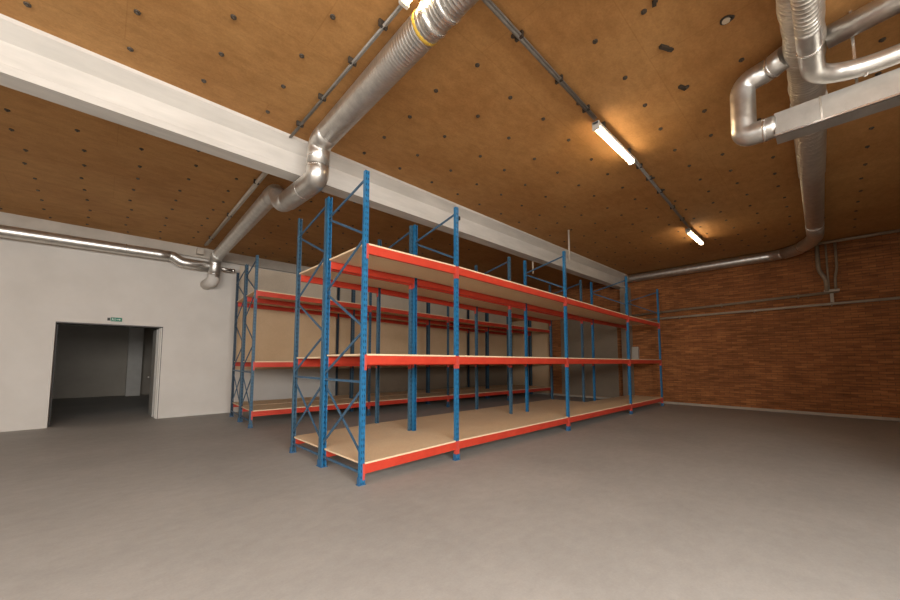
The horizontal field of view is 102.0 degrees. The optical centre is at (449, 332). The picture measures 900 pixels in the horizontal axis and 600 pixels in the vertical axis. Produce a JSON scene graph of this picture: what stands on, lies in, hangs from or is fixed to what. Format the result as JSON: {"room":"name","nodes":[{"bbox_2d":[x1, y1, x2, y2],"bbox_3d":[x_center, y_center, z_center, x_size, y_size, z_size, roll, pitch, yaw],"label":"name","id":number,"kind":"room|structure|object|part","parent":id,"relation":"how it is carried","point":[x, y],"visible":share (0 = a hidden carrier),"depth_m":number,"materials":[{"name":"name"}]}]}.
{"room":"warehouse","nodes":[
{"label":"warehouse","id":0,"kind":"room"},
{"bbox_2d":[53,324,156,398],"bbox_3d":[-14.837,0.902,15.537,18.000,3.600,0.200,4,-6,-43],"label":"wall","id":1,"kind":"structure","parent":0,"point":[91,360],"depth_m":15.31,"materials":[{"name":"paint"}]},
{"bbox_2d":[0,237,478,431],"bbox_3d":[-5.836,-0.055,11.594,22.100,4.900,0.300,4,-6,-43],"label":"wall","id":2,"kind":"structure","parent":0,"point":[42,285],"depth_m":9.19,"materials":[{"name":"white paint"}]},
{"bbox_2d":[48,322,162,426],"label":"door frame","id":3,"kind":"structure","parent":2,"relation":"in","point":[157,334],"depth_m":9.63,"materials":[{"name":"grey paint"}]},
{"bbox_2d":[107,317,121,321],"bbox_3d":[-8.300,-0.326,9.032,0.270,0.096,0.020,4,-6,-43],"label":"exit sign","id":4,"kind":"object","parent":2,"relation":"attached to","point":[112,318],"visible":1,"depth_m":9.03,"materials":[{"name":"green plastic"}]},
{"bbox_2d":[0,212,311,273],"bbox_3d":[-5.702,-2.155,11.608,21.490,0.290,0.100,4,-6,-43],"label":"trim","id":5,"kind":"structure","parent":2,"relation":"attached to","point":[8,219],"depth_m":9.22,"materials":[{"name":"grey concrete"}]},
{"bbox_2d":[160,410,237,417],"bbox_3d":[-2.779,2.566,14.098,13.270,0.060,0.012,4,-6,-43],"label":"baseboard","id":6,"kind":"structure","parent":2,"relation":"attached to","point":[228,411],"depth_m":10.07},
{"bbox_2d":[196,248,203,255],"bbox_3d":[-6.991,-2.259,10.203,0.160,0.160,0.160,4,-6,-43],"label":"junction box","id":7,"kind":"object","parent":2,"relation":"attached to","point":[199,251],"visible":1,"depth_m":10.16,"materials":[{"name":"white plastic"}]},
{"bbox_2d":[0,85,596,290],"bbox_3d":[-3.510,-2.668,9.350,22.100,0.436,7.040,4,-6,-43],"label":"ceiling","id":8,"kind":"structure","parent":0,"point":[59,163],"depth_m":7.14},
{"bbox_2d":[204,172,267,245],"bbox_3d":[-4.683,-2.550,7.810,0.107,0.078,5.751,4,-6,-43],"label":"cable trunking","id":9,"kind":"object","parent":8,"relation":"attached to","point":[256,182],"visible":0.79,"depth_m":7.32,"materials":[{"name":"grey metal"}]},
{"bbox_2d":[0,393,899,599],"bbox_3d":[-3.221,2.276,8.662,22.100,0.200,26.800,4,-6,-43],"label":"floor","id":10,"kind":"structure","parent":0,"point":[109,500],"depth_m":3.62,"materials":[{"name":"concrete"}]},
{"bbox_2d":[125,327,143,395],"bbox_3d":[-13.811,0.988,15.992,0.480,3.500,0.550,4,-6,-43],"label":"column hall","id":11,"kind":"structure","parent":10,"relation":"on","point":[136,335],"depth_m":15.77,"materials":[{"name":"white paint"}]},
{"bbox_2d":[337,368,407,394],"bbox_3d":[-2.631,1.860,12.808,2.780,1.230,0.022,4,-6,-40],"label":"plywood panel","id":12,"kind":"object","parent":10,"relation":"on","point":[391,379],"visible":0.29,"depth_m":12.97,"materials":[{"name":"beige wood"}]},
{"bbox_2d":[338,317,407,367],"bbox_3d":[-2.631,0.344,12.925,2.780,1.790,0.022,4,-6,-40],"label":"plywood panel","id":13,"kind":"object","parent":12,"relation":"on","point":[393,337],"visible":0.43,"depth_m":13.06,"materials":[{"name":"beige wood"}]},
{"bbox_2d":[340,288,408,310],"bbox_3d":[-2.631,-1.111,13.038,2.780,1.110,0.022,4,-6,-40],"label":"plywood panel","id":14,"kind":"object","parent":13,"relation":"on","point":[387,301],"visible":0.29,"depth_m":13.19,"materials":[{"name":"beige wood"}]},
{"bbox_2d":[229,265,530,421],"bbox_3d":[-1.140,0.559,13.363,11.720,3.950,1.116,4,-6,-40],"label":"rack","id":15,"kind":"object","parent":10,"relation":"on","point":[238,303],"visible":0.41,"depth_m":11.76,"materials":[{"name":"metal"}]},
{"bbox_3d":[-5.909,0.296,10.014,0.060,3.944,0.052,4,-6,-40],"label":"upright post","id":16,"kind":"part","parent":15,"relation":"part of","materials":[{"name":"blue metal"}]},
{"bbox_3d":[-5.231,0.234,9.217,0.060,3.944,0.052,4,-6,-40],"label":"upright post","id":17,"kind":"part","parent":15,"relation":"part of","materials":[{"name":"blue metal"}]},
{"bbox_2d":[235,307,335,369],"bbox_3d":[-4.842,0.199,11.055,2.840,1.790,0.022,4,-6,-40],"label":"plywood panel","id":18,"kind":"object","parent":15,"relation":"attached to","point":[274,341],"visible":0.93,"depth_m":10.87,"materials":[{"name":"beige wood"}]},
{"bbox_2d":[238,266,336,299],"bbox_3d":[-4.842,-1.256,11.167,2.840,1.110,0.022,4,-6,-40],"label":"plywood panel","id":19,"kind":"object","parent":18,"relation":"on","point":[268,280],"visible":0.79,"depth_m":10.93,"materials":[{"name":"beige wood"}]},
{"bbox_3d":[-3.675,0.443,11.904,0.060,3.944,0.052,4,-6,-40],"label":"upright post","id":20,"kind":"part","parent":15,"relation":"part of","materials":[{"name":"blue metal"}]},
{"bbox_3d":[-2.997,0.381,11.107,0.060,3.944,0.052,4,-6,-40],"label":"upright post","id":21,"kind":"part","parent":15,"relation":"part of","materials":[{"name":"blue metal"}]},
{"bbox_3d":[-0.809,0.524,12.959,0.060,3.944,0.052,4,-6,-40],"label":"upright post","id":22,"kind":"part","parent":15,"relation":"part of","materials":[{"name":"blue metal"}]},
{"bbox_3d":[0.801,0.736,15.690,0.060,3.944,0.052,4,-6,-40],"label":"upright post","id":23,"kind":"part","parent":15,"relation":"part of","materials":[{"name":"blue metal"}]},
{"bbox_3d":[1.479,0.674,14.894,0.060,3.944,0.052,4,-6,-40],"label":"upright post","id":24,"kind":"part","parent":15,"relation":"part of","materials":[{"name":"blue metal"}]},
{"bbox_3d":[3.629,0.815,16.713,0.060,3.944,0.052,4,-6,-40],"label":"upright post","id":25,"kind":"part","parent":15,"relation":"part of","materials":[{"name":"blue metal"}]},
{"bbox_2d":[238,255,550,427],"bbox_3d":[-0.396,0.491,12.489,11.720,3.950,1.116,4,-6,-40],"label":"rack","id":26,"kind":"object","parent":10,"relation":"on","point":[257,296],"visible":0.73,"depth_m":10.24,"materials":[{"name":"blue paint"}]},
{"bbox_3d":[-5.165,0.229,9.140,0.060,3.944,0.052,4,-6,-40],"label":"upright post","id":27,"kind":"part","parent":26,"relation":"part of","materials":[{"name":"blue metal"}]},
{"bbox_3d":[-4.487,0.167,8.343,0.060,3.944,0.052,4,-6,-40],"label":"upright post","id":28,"kind":"part","parent":26,"relation":"part of","materials":[{"name":"blue metal"}]},
{"bbox_3d":[-2.931,0.375,11.030,0.060,3.944,0.052,4,-6,-40],"label":"upright post","id":29,"kind":"part","parent":26,"relation":"part of","materials":[{"name":"blue metal"}]},
{"bbox_3d":[-2.253,0.313,10.233,0.060,3.944,0.052,4,-6,-40],"label":"upright post","id":30,"kind":"part","parent":26,"relation":"part of","materials":[{"name":"blue metal"}]},
{"bbox_3d":[-0.743,0.518,12.881,0.060,3.944,0.052,4,-6,-40],"label":"upright post","id":31,"kind":"part","parent":26,"relation":"part of","materials":[{"name":"blue metal"}]},
{"bbox_3d":[-0.065,0.457,12.084,0.060,3.944,0.052,4,-6,-40],"label":"upright post","id":32,"kind":"part","parent":26,"relation":"part of","materials":[{"name":"blue metal"}]},
{"bbox_3d":[1.545,0.668,14.816,0.060,3.944,0.052,4,-6,-40],"label":"upright post","id":33,"kind":"part","parent":26,"relation":"part of","materials":[{"name":"blue metal"}]},
{"bbox_3d":[2.223,0.606,14.019,0.060,3.944,0.052,4,-6,-40],"label":"upright post","id":34,"kind":"part","parent":26,"relation":"part of","materials":[{"name":"blue metal"}]},
{"bbox_3d":[3.695,0.809,16.635,0.060,3.944,0.052,4,-6,-40],"label":"upright post","id":35,"kind":"part","parent":26,"relation":"part of","materials":[{"name":"blue metal"}]},
{"bbox_2d":[289,198,584,466],"bbox_3d":[0.696,0.184,8.534,8.150,3.950,1.137,4,-6,-43],"label":"rack","id":36,"kind":"object","parent":10,"relation":"on","point":[316,274],"visible":0.52,"depth_m":6.96,"materials":[{"name":"blue metal"}]},
{"bbox_3d":[-2.586,-0.003,6.150,0.060,3.944,0.052,4,-6,-43],"label":"upright post","id":37,"kind":"part","parent":36,"relation":"part of","materials":[{"name":"blue metal"}]},
{"bbox_3d":[-1.859,-0.062,5.390,0.060,3.944,0.052,4,-6,-43],"label":"upright post","id":38,"kind":"part","parent":36,"relation":"part of","materials":[{"name":"blue metal"}]},
{"bbox_3d":[-1.428,0.082,7.251,0.060,3.944,0.052,4,-6,-43],"label":"upright post","id":39,"kind":"part","parent":36,"relation":"part of","materials":[{"name":"blue metal"}]},
{"bbox_3d":[-0.701,0.023,6.491,0.060,3.944,0.052,4,-6,-43],"label":"upright post","id":40,"kind":"part","parent":36,"relation":"part of","materials":[{"name":"blue metal"}]},
{"bbox_3d":[0.671,0.237,9.246,0.060,3.944,0.052,4,-6,-43],"label":"upright post","id":41,"kind":"part","parent":36,"relation":"part of","materials":[{"name":"blue metal"}]},
{"bbox_3d":[1.398,0.178,8.486,0.060,3.944,0.052,4,-6,-43],"label":"upright post","id":42,"kind":"part","parent":36,"relation":"part of","materials":[{"name":"blue metal"}]},
{"bbox_3d":[3.240,0.426,11.689,0.060,3.944,0.052,4,-6,-43],"label":"upright post","id":43,"kind":"part","parent":36,"relation":"part of","materials":[{"name":"blue metal"}]},
{"bbox_3d":[3.967,0.367,10.929,0.060,3.944,0.052,4,-6,-43],"label":"upright post","id":44,"kind":"part","parent":36,"relation":"part of","materials":[{"name":"blue metal"}]},
{"bbox_2d":[417,367,466,389],"bbox_3d":[-0.393,2.006,14.701,2.910,1.230,0.022,4,-6,-40],"label":"plywood panel","id":45,"kind":"object","parent":10,"relation":"on","point":[438,375],"visible":0.43,"depth_m":14.69,"materials":[{"name":"beige wood"}]},
{"bbox_2d":[417,326,466,366],"bbox_3d":[-0.393,0.491,14.818,2.910,1.790,0.022,4,-6,-40],"label":"plywood panel","id":46,"kind":"object","parent":45,"relation":"on","point":[438,337],"visible":0.43,"depth_m":14.78,"materials":[{"name":"beige wood"}]},
{"bbox_2d":[417,301,466,318],"bbox_3d":[-0.393,-0.965,14.931,2.910,1.110,0.022,4,-6,-40],"label":"plywood panel","id":47,"kind":"object","parent":46,"relation":"on","point":[435,309],"visible":0.21,"depth_m":14.89,"materials":[{"name":"beige wood"}]},
{"bbox_2d":[470,366,506,386],"bbox_3d":[1.826,2.152,16.578,2.730,1.230,0.021,4,-6,-40],"label":"plywood panel","id":48,"kind":"object","parent":10,"relation":"on","point":[497,374],"visible":0.43,"depth_m":16.64,"materials":[{"name":"beige wood"}]},
{"bbox_2d":[469,332,506,365],"bbox_3d":[1.826,0.636,16.695,2.730,1.790,0.021,4,-6,-40],"label":"plywood panel","id":49,"kind":"object","parent":48,"relation":"on","point":[497,343],"visible":0.43,"depth_m":16.75,"materials":[{"name":"beige wood"}]},
{"bbox_2d":[469,310,505,323],"bbox_3d":[1.826,-0.820,16.808,2.730,1.110,0.021,4,-6,-40],"label":"plywood panel","id":50,"kind":"object","parent":49,"relation":"on","point":[493,318],"visible":0.21,"depth_m":16.82,"materials":[{"name":"beige wood"}]},
{"bbox_2d":[319,170,663,485],"bbox_3d":[2.655,0.209,8.850,11.423,3.950,1.116,4,-6,-43],"label":"rack","id":51,"kind":"object","parent":10,"relation":"on","point":[367,259],"visible":1,"depth_m":5.98,"materials":[{"name":"metal"}]},
{"bbox_3d":[-1.802,1.861,5.182,0.100,0.090,0.072,4,-6,-43],"label":"foot plate","id":52,"kind":"part","parent":51,"relation":"part of","materials":[{"name":"blue paint"}]},
{"bbox_3d":[-1.804,-0.066,5.333,0.060,3.944,0.052,4,-6,-43],"label":"upright post","id":53,"kind":"part","parent":51,"relation":"part of","materials":[{"name":"blue metal"}]},
{"bbox_3d":[-1.082,1.802,4.429,0.100,0.090,0.072,4,-6,-43],"label":"foot plate","id":54,"kind":"part","parent":51,"relation":"part of","materials":[{"name":"blue paint"}]},
{"bbox_3d":[-1.081,-0.125,4.577,0.060,3.944,0.052,4,-6,-43],"label":"upright post","id":55,"kind":"part","parent":51,"relation":"part of","materials":[{"name":"blue metal"}]},
{"bbox_3d":[-0.626,0.020,6.453,0.060,3.944,0.052,4,-6,-43],"label":"upright post","id":56,"kind":"part","parent":51,"relation":"part of","materials":[{"name":"blue metal"}]},
{"bbox_3d":[0.096,1.889,5.549,0.100,0.090,0.072,4,-6,-43],"label":"foot plate","id":57,"kind":"part","parent":51,"relation":"part of","materials":[{"name":"blue paint"}]},
{"bbox_3d":[0.098,-0.038,5.697,0.060,3.944,0.052,4,-6,-43],"label":"upright post","id":58,"kind":"part","parent":51,"relation":"part of","materials":[{"name":"blue metal"}]},
{"bbox_3d":[1.834,0.202,8.791,0.060,3.944,0.052,4,-6,-43],"label":"upright post","id":59,"kind":"part","parent":51,"relation":"part of","materials":[{"name":"blue metal"}]},
{"bbox_3d":[2.558,0.143,8.035,0.060,3.944,0.052,4,-6,-43],"label":"upright post","id":60,"kind":"part","parent":51,"relation":"part of","materials":[{"name":"blue metal"}]},
{"bbox_3d":[4.410,0.391,11.239,0.060,3.944,0.052,4,-6,-43],"label":"upright post","id":61,"kind":"part","parent":51,"relation":"part of","materials":[{"name":"blue metal"}]},
{"bbox_3d":[6.391,0.537,13.123,0.060,3.944,0.052,4,-6,-43],"label":"upright post","id":62,"kind":"part","parent":51,"relation":"part of","materials":[{"name":"blue metal"}]},
{"bbox_3d":[5.133,0.333,10.483,0.060,3.944,0.052,4,-6,-43],"label":"upright post","id":63,"kind":"part","parent":51,"relation":"part of","materials":[{"name":"blue metal"}]},
{"bbox_3d":[7.114,0.478,12.367,0.060,3.944,0.052,4,-6,-43],"label":"upright post","id":64,"kind":"part","parent":51,"relation":"part of","materials":[{"name":"blue metal"}]},
{"bbox_2d":[620,287,634,395],"bbox_3d":[6.694,0.426,13.783,0.300,4.280,0.300,4,-6,-43],"label":"column","id":65,"kind":"structure","parent":10,"relation":"on","point":[622,290],"depth_m":13.70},
{"bbox_2d":[0,0,899,274],"bbox_3d":[2.473,-3.192,3.097,22.100,0.356,10.300,4,-6,-43],"label":"ceiling","id":66,"kind":"structure","parent":0,"point":[478,124],"depth_m":4.63,"materials":[{"name":"brown wood"}]},
{"bbox_2d":[0,13,626,288],"bbox_3d":[-1.104,-2.524,6.807,21.496,0.515,0.575,4,-6,-43],"label":"ceiling beam","id":67,"kind":"structure","parent":66,"relation":"attached to","point":[35,62],"depth_m":4.72,"materials":[{"name":"concrete"}]},
{"bbox_2d":[200,0,478,289],"bbox_3d":[-1.595,-2.274,4.771,0.429,1.248,15.840,4,-6,-43],"label":"ventilation duct","id":68,"kind":"object","parent":66,"relation":"hanging from","point":[431,21],"visible":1,"depth_m":4.22,"materials":[{"name":"galvanised steel"},{"name":"foil"}]},
{"bbox_2d":[0,225,209,270],"bbox_3d":[-10.007,-2.148,7.164,8.948,0.390,0.370,4,-6,-43],"label":"ventilation duct","id":69,"kind":"object","parent":68,"relation":"attached to","point":[6,231],"visible":0.99,"depth_m":8.61,"materials":[{"name":"silver metal"}]},
{"bbox_2d":[221,267,234,272],"bbox_3d":[-6.423,-1.813,10.516,0.110,0.110,0.382,-4,-6,41],"label":"pipe stub","id":70,"kind":"object","parent":68,"relation":"attached to","point":[222,268],"visible":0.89,"depth_m":10.50,"materials":[{"name":"silver metal"}]},
{"bbox_2d":[289,4,402,137],"bbox_3d":[-1.359,-2.914,4.268,0.094,0.068,2.770,4,-6,-43],"label":"cable conduit","id":71,"kind":"object","parent":66,"relation":"attached to","point":[383,25],"visible":0.85,"depth_m":3.94,"materials":[{"name":"grey metal"}]},
{"bbox_2d":[399,0,411,9],"bbox_3d":[0.046,-2.982,2.728,0.100,0.172,1.340,4,-6,-43],"label":"fluorescent light","id":72,"kind":"object","parent":66,"relation":"attached to","point":[404,3],"visible":1,"depth_m":3.17,"materials":[{"name":"beige plastic"}]},
{"bbox_2d":[403,0,411,4],"bbox_3d":[0.046,-2.936,2.725,0.080,0.080,1.260,4,-6,-43],"label":"diffuser","id":73,"kind":"object","parent":72,"relation":"attached to","point":[405,2],"depth_m":3.16,"materials":[{"name":"beige plastic"}]},
{"bbox_2d":[482,0,596,119],"bbox_3d":[0.372,-2.986,3.328,4.401,0.072,0.090,4,-6,-45],"label":"cable conduit","id":74,"kind":"object","parent":66,"relation":"attached to","point":[519,35],"visible":1,"depth_m":3.83,"materials":[{"name":"grey metal"}]},
{"bbox_2d":[568,230,569,261],"bbox_3d":[2.971,-2.168,9.107,0.044,0.810,0.042,4,-6,-43],"label":"hanging rod","id":75,"kind":"object","parent":66,"relation":"hanging from","point":[568,230],"visible":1,"depth_m":9.09,"materials":[{"name":"grey metal"}]},
{"bbox_2d":[592,120,634,165],"bbox_3d":[2.421,-2.780,5.343,1.300,0.172,0.100,4,-6,-43],"label":"fluorescent light","id":76,"kind":"object","parent":66,"relation":"attached to","point":[599,127],"visible":1,"depth_m":5.22,"materials":[{"name":"beige plastic"}]},
{"bbox_2d":[652,0,657,7],"bbox_3d":[1.858,-3.009,3.305,0.046,0.030,0.120,-2,-5,29],"label":"ceiling plate","id":77,"kind":"object","parent":66,"relation":"attached to","point":[654,2],"visible":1,"depth_m":3.32,"materials":[{"name":"black metal"}]},
{"bbox_2d":[635,158,689,227],"bbox_3d":[4.348,-2.676,7.334,0.090,0.070,4.166,-4,-6,43],"label":"cable conduit","id":78,"kind":"object","parent":66,"relation":"attached to","point":[638,165],"visible":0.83,"depth_m":6.92,"materials":[{"name":"grey metal"}]},
{"bbox_2d":[659,44,673,51],"bbox_3d":[2.262,-2.969,3.813,0.170,0.030,0.046,1,-5,-15],"label":"ceiling plate","id":79,"kind":"object","parent":66,"relation":"attached to","point":[664,47],"visible":1,"depth_m":3.79,"materials":[{"name":"black metal"}]},
{"bbox_2d":[678,84,686,90],"bbox_3d":[2.784,-2.927,4.365,0.120,0.030,0.046,2,-5,-21],"label":"ceiling plate","id":80,"kind":"object","parent":66,"relation":"attached to","point":[682,87],"visible":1,"depth_m":4.34,"materials":[{"name":"black metal"}]},
{"bbox_2d":[686,227,703,244],"bbox_3d":[6.268,-2.471,9.332,1.350,0.172,0.100,4,-6,-43],"label":"fluorescent light","id":81,"kind":"object","parent":66,"relation":"hanging from","point":[689,231],"visible":1,"depth_m":9.21,"materials":[{"name":"beige plastic"}]},
{"bbox_2d":[687,231,702,244],"bbox_3d":[6.268,-2.425,9.328,1.270,0.080,0.080,4,-6,-43],"label":"diffuser","id":82,"kind":"object","parent":81,"relation":"attached to","point":[691,233],"depth_m":9.29,"materials":[{"name":"beige plastic"}]},
{"bbox_2d":[720,15,731,24],"bbox_3d":[2.652,-2.998,3.503,0.100,0.020,0.100,4,-6,-43],"label":"socket","id":83,"kind":"object","parent":66,"relation":"attached to","point":[725,20],"visible":1,"depth_m":3.49,"materials":[{"name":"white plastic"}]},
{"bbox_2d":[626,0,827,282],"bbox_3d":[4.236,-2.716,4.917,4.644,0.337,18.205,-3,-5,30],"label":"duct","id":84,"kind":"object","parent":66,"relation":"hanging from","point":[810,150],"visible":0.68,"depth_m":5.72,"materials":[{"name":"metal"}]},
{"bbox_2d":[730,46,789,145],"bbox_3d":[3.338,-2.469,3.913,0.303,0.867,0.545,2,-5,-24],"label":"duct","id":85,"kind":"object","parent":84,"relation":"attached to","point":[746,130],"visible":0.98,"depth_m":3.92,"materials":[{"name":"silver metal"}]},
{"bbox_2d":[790,0,899,83],"bbox_3d":[2.749,-2.608,1.581,3.885,0.366,1.995,4,-6,-43],"label":"flexible duct","id":86,"kind":"object","parent":84,"relation":"attached to","point":[806,15],"visible":1,"depth_m":3.12,"materials":[{"name":"metal"}]},
{"bbox_2d":[825,0,899,48],"bbox_3d":[4.128,-2.915,2.772,0.281,0.279,1.795,4,-6,-38],"label":"duct","id":87,"kind":"object","parent":84,"relation":"attached to","point":[875,12],"visible":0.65,"depth_m":3.26,"materials":[{"name":"silver metal"}]},
{"bbox_2d":[774,10,899,143],"bbox_3d":[4.302,-2.565,2.920,0.228,0.975,2.590,4,-6,-43],"label":"air duct","id":88,"kind":"object","parent":66,"relation":"hanging from","point":[879,93],"visible":0.94,"depth_m":3.44,"materials":[{"name":"silver metal"}]},
{"bbox_3d":[4.310,-2.205,2.897,0.210,0.245,2.585,4,-6,-43],"label":"box casing","id":89,"kind":"part","parent":88,"relation":"part of","materials":[{"name":"silver metal"}]},
{"bbox_2d":[512,232,899,417],"bbox_3d":[8.036,0.041,12.837,0.300,4.900,17.040,4,-6,-43],"label":"wall","id":90,"kind":"structure","parent":0,"point":[841,358],"depth_m":10.85,"materials":[{"name":"red brick"}]},
{"bbox_2d":[512,320,549,392],"bbox_3d":[3.577,1.083,17.161,0.018,3.310,2.450,4,-6,-43],"label":"board","id":91,"kind":"object","parent":90,"relation":"attached to","point":[540,340],"visible":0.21,"depth_m":16.81,"materials":[{"name":"beige wood"}]},
{"bbox_2d":[560,319,617,358],"bbox_3d":[5.665,0.206,15.033,0.018,1.790,2.400,4,-6,-43],"label":"board","id":92,"kind":"object","parent":90,"relation":"attached to","point":[605,337],"visible":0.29,"depth_m":14.95,"materials":[{"name":"beige wood"}]},
{"bbox_2d":[561,364,618,396],"bbox_3d":[5.665,1.837,14.907,0.018,1.460,2.400,4,-6,-43],"label":"board","id":93,"kind":"object","parent":90,"relation":"attached to","point":[606,375],"visible":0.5,"depth_m":14.71,"materials":[{"name":"grey wood"}]},
{"bbox_2d":[632,347,638,358],"bbox_3d":[6.916,0.771,13.643,0.127,0.470,0.270,4,-6,-43],"label":"switch box","id":94,"kind":"object","parent":90,"relation":"attached to","point":[635,350],"visible":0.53,"depth_m":13.57,"materials":[{"name":"grey metal"}]},
{"bbox_2d":[533,392,899,420],"bbox_3d":[6.945,2.516,13.549,0.035,0.075,14.230,4,-6,-43],"label":"baseboard","id":95,"kind":"structure","parent":90,"relation":"attached to","point":[665,402],"depth_m":10.87,"materials":[{"name":"concrete"}]},
{"bbox_2d":[631,291,838,316],"bbox_3d":[8.715,-0.871,11.832,0.198,0.259,5.353,4,-6,-43],"label":"pipe","id":96,"kind":"object","parent":90,"relation":"attached to","point":[817,293],"visible":0.91,"depth_m":11.32,"materials":[{"name":"grey metal"}]},
{"bbox_2d":[645,297,899,320],"bbox_3d":[9.320,-0.668,11.182,0.194,0.155,7.101,4,-6,-43],"label":"pipe","id":97,"kind":"object","parent":90,"relation":"attached to","point":[890,298],"visible":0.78,"depth_m":10.58,"materials":[{"name":"grey metal"}]},
{"bbox_2d":[814,229,899,302],"bbox_3d":[10.739,-1.669,9.464,0.370,1.730,1.850,4,-6,-43],"label":"pipe riser","id":98,"kind":"object","parent":97,"relation":"attached to","point":[824,277],"visible":0.98,"depth_m":9.92,"materials":[{"name":"grey metal"}]}
]}

